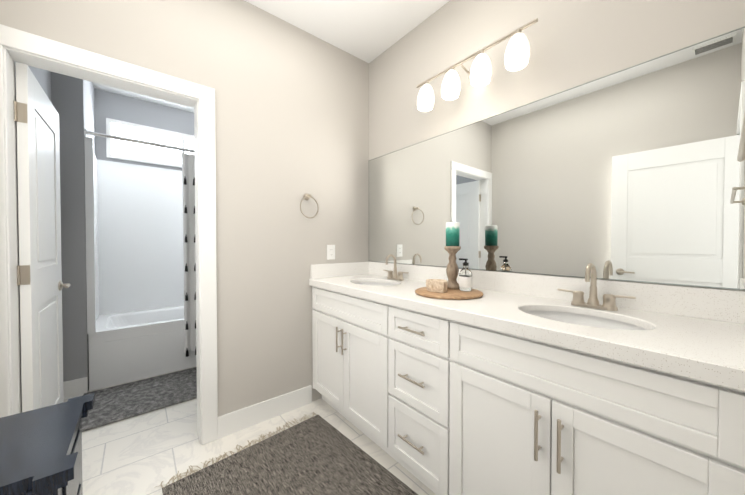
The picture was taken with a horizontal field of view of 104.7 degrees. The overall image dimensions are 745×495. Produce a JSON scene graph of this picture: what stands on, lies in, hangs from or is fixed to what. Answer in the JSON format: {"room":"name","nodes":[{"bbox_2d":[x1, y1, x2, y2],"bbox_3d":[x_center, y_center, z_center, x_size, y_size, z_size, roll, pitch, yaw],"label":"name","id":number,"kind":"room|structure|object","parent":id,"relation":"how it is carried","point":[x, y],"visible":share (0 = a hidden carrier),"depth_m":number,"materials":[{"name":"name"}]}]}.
{"room":"bathroom","nodes":[
{"label":"bathroom","id":0,"kind":"room"},
{"bbox_2d":[15,62,51,406],"bbox_3d":[-2.390,-0.207,2.052,0.120,2.750,2.050,-1,1,-39],"label":"wall","id":1,"kind":"structure","parent":0,"point":[42,77],"depth_m":1.93,"materials":[{"name":"grey paint"}]},
{"bbox_2d":[14,62,69,411],"bbox_3d":[-1.822,0.156,1.593,0.143,2.020,0.676,-1,1,-39],"label":"room door","id":2,"kind":"structure","parent":1,"relation":"in","point":[39,267],"depth_m":1.47,"materials":[{"name":"white painted wood"},{"name":"brushed nickel"}]},
{"bbox_2d":[51,72,94,390],"bbox_3d":[-2.597,-0.215,2.534,0.170,2.750,0.800,-1,1,-39],"label":"wall","id":3,"kind":"structure","parent":0,"point":[73,102],"depth_m":2.24,"materials":[{"name":"grey paint"}]},
{"bbox_2d":[84,128,194,152],"bbox_3d":[-1.717,-0.923,2.751,1.478,0.059,0.060,-1,1,-39],"label":"curtain rod","id":4,"kind":"object","parent":3,"relation":"attached to","point":[86,132],"visible":0.56,"depth_m":2.47,"materials":[{"name":"silver metal"}]},
{"bbox_2d":[181,148,195,356],"bbox_3d":[-1.474,0.031,2.920,0.758,1.958,0.125,-1,1,-39],"label":"shower curtain","id":5,"kind":"object","parent":4,"relation":"hanging from","point":[188,182],"visible":0.1,"depth_m":2.72,"materials":[{"name":"white fabric"}]},
{"bbox_2d":[94,88,193,170],"bbox_3d":[-2.316,-0.227,3.359,1.650,2.750,0.120,-1,1,-39],"label":"wall","id":6,"kind":"structure","parent":0,"point":[111,105],"depth_m":3.08,"materials":[{"name":"grey paint"}]},
{"bbox_2d":[106,118,194,167],"bbox_3d":[-2.193,-1.125,3.349,1.335,0.395,0.029,-1,1,-39],"label":"window","id":7,"kind":"structure","parent":6,"relation":"in","point":[127,150],"depth_m":3.12,"materials":[{"name":"white glass"}]},
{"bbox_2d":[0,0,368,416],"bbox_3d":[-0.875,-0.205,1.889,2.082,2.750,0.120,-1,1,-39],"label":"wall","id":8,"kind":"structure","parent":0,"point":[291,115],"depth_m":1.92,"materials":[{"name":"grey paint"}]},
{"bbox_2d":[0,24,217,444],"bbox_3d":[-1.336,0.114,1.517,0.889,2.123,0.154,-1,1,-39],"label":"door frame","id":9,"kind":"structure","parent":8,"relation":"attached to","point":[20,40],"depth_m":1.44,"materials":[{"name":"white wood"}]},
{"bbox_2d":[218,385,311,438],"bbox_3d":[-0.705,1.104,1.962,0.632,0.130,0.014,-1,1,-39],"label":"baseboard","id":10,"kind":"structure","parent":8,"relation":"attached to","point":[241,419],"depth_m":1.93,"materials":[{"name":"white wood"}]},
{"bbox_2d":[300,193,318,217],"bbox_3d":[-0.469,-0.305,2.102,0.159,0.186,0.062,-1,1,-39],"label":"towel ring","id":11,"kind":"object","parent":8,"relation":"attached to","point":[306,196],"visible":1,"depth_m":2.10,"materials":[{"name":"silver metal"}]},
{"bbox_2d":[327,245,334,259],"bbox_3d":[-0.326,0.036,2.259,0.072,0.116,0.008,-1,1,-39],"label":"electrical outlet plate","id":12,"kind":"object","parent":8,"relation":"attached to","point":[330,252],"visible":1,"depth_m":2.25,"materials":[{"name":"white plastic"}]},
{"bbox_2d":[64,366,435,494],"bbox_3d":[-0.517,1.206,1.473,2.322,0.060,5.350,-1,1,-39],"label":"floor","id":13,"kind":"structure","parent":0,"point":[145,453],"depth_m":1.69,"materials":[{"name":"tile"}]},
{"bbox_2d":[0,393,94,494],"bbox_3d":[-0.869,0.814,0.598,0.421,0.750,0.370,-1,1,-39],"label":"base cabinet","id":14,"kind":"object","parent":13,"relation":"on","point":[40,451],"visible":1,"depth_m":0.64,"materials":[{"name":"paint"}]},
{"bbox_2d":[81,367,196,431],"bbox_3d":[-1.703,1.154,2.330,0.970,0.017,0.620,-1,1,-39],"label":"bath mat","id":15,"kind":"object","parent":13,"relation":"on","point":[117,403],"visible":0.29,"depth_m":2.21,"materials":[{"name":"grey fabric"}]},
{"bbox_2d":[84,137,195,390],"bbox_3d":[-1.958,0.131,3.061,1.476,2.038,0.798,-1,1,-39],"label":"bathtub","id":16,"kind":"object","parent":13,"relation":"on","point":[134,269],"visible":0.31,"depth_m":2.97,"materials":[{"name":"white ceramic"}]},
{"bbox_2d":[156,412,417,494],"bbox_3d":[-0.174,1.175,1.125,0.924,0.010,1.717,-1,1,-43],"label":"rug","id":17,"kind":"object","parent":13,"relation":"on","point":[316,455],"visible":1,"depth_m":1.50,"materials":[{"name":"grey fabric"}]},
{"bbox_2d":[309,261,744,494],"bbox_3d":[0.383,0.656,1.543,0.584,1.039,2.024,-1,1,-39],"label":"bathroom vanity","id":18,"kind":"object","parent":13,"relation":"on","point":[507,383],"visible":1,"depth_m":1.03,"materials":[{"name":"white wood"}]},
{"bbox_2d":[309,261,744,391],"bbox_3d":[0.389,0.215,1.541,0.569,0.157,2.024,-1,1,-39],"label":"countertop","id":19,"kind":"structure","parent":18,"relation":"on","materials":[{"name":"stone"}]},
{"bbox_2d":[383,254,408,280],"bbox_3d":[0.140,0.141,2.080,0.118,0.185,0.260,-1,1,-39],"label":"faucet","id":20,"kind":"object","parent":19,"relation":"on","point":[392,275],"visible":1,"depth_m":2.09,"materials":[{"name":"silver metal"}]},
{"bbox_2d":[415,287,482,299],"bbox_3d":[0.398,0.235,1.510,0.344,0.015,0.344,-1,1,-39],"label":"tray","id":21,"kind":"object","parent":19,"relation":"on","point":[453,294],"visible":0.73,"depth_m":1.40,"materials":[{"name":"brown wood"}]},
{"bbox_2d":[426,279,447,292],"bbox_3d":[0.341,0.198,1.501,0.102,0.059,0.124,-1,1,-39],"label":"soap bar","id":22,"kind":"object","parent":21,"relation":"on","point":[437,285],"visible":1,"depth_m":1.46,"materials":[{"name":"beige wax"}]},
{"bbox_2d":[444,221,460,288],"bbox_3d":[0.442,0.040,1.588,0.096,0.370,0.096,-1,1,-39],"label":"candlestick","id":23,"kind":"object","parent":21,"relation":"on","point":[452,247],"visible":0.96,"depth_m":1.56,"materials":[{"name":"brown wood"}]},
{"bbox_2d":[459,258,471,290],"bbox_3d":[0.490,0.142,1.516,0.067,0.168,0.072,-1,1,-39],"label":"soap dispenser","id":24,"kind":"object","parent":21,"relation":"on","point":[465,278],"visible":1,"depth_m":1.49,"materials":[{"name":"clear glass"}]},
{"bbox_2d":[557,263,635,310],"bbox_3d":[0.888,0.155,1.167,0.118,0.185,0.260,-1,1,-39],"label":"faucet","id":25,"kind":"object","parent":19,"relation":"on","point":[609,303],"visible":1,"depth_m":1.18,"materials":[{"name":"silver metal"}]},
{"bbox_2d":[93,0,449,112],"bbox_3d":[-0.517,-1.603,1.431,2.322,0.060,5.350,-1,1,-39],"label":"ceiling","id":26,"kind":"structure","parent":0,"point":[368,31],"depth_m":2.00,"materials":[{"name":"white paint"}]},
{"bbox_2d":[369,0,744,290],"bbox_3d":[0.335,-0.209,2.150,0.120,2.750,5.350,-1,1,-39],"label":"wall","id":27,"kind":"structure","parent":0,"point":[573,43],"depth_m":1.52,"materials":[{"name":"grey paint"}]},
{"bbox_2d":[417,18,537,111],"bbox_3d":[0.548,-0.984,1.634,0.187,0.201,0.740,-1,1,-39],"label":"sconce","id":28,"kind":"object","parent":27,"relation":"attached to","point":[517,55],"visible":1,"depth_m":1.52,"materials":[{"name":"white glass"}]},
{"bbox_2d":[369,26,744,289],"bbox_3d":[0.608,-0.305,1.714,0.005,0.871,2.019,-1,1,-39],"label":"mirror","id":29,"kind":"object","parent":27,"relation":"attached to","point":[635,173],"visible":1,"depth_m":1.25,"materials":[{"name":"white mirror"}]},
{"bbox_3d":[0.487,-0.180,0.226,2.082,2.750,0.120,-1,1,-39],"label":"wall","id":30,"kind":"structure","parent":0,"visible":0},
{"bbox_2d":[737,113,744,161],"bbox_3d":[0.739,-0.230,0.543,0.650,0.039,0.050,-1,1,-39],"label":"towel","id":31,"kind":"object","parent":30,"relation":"attached to","point":[741,155],"visible":1,"depth_m":0.64,"materials":[{"name":"white fabric"}]}
]}

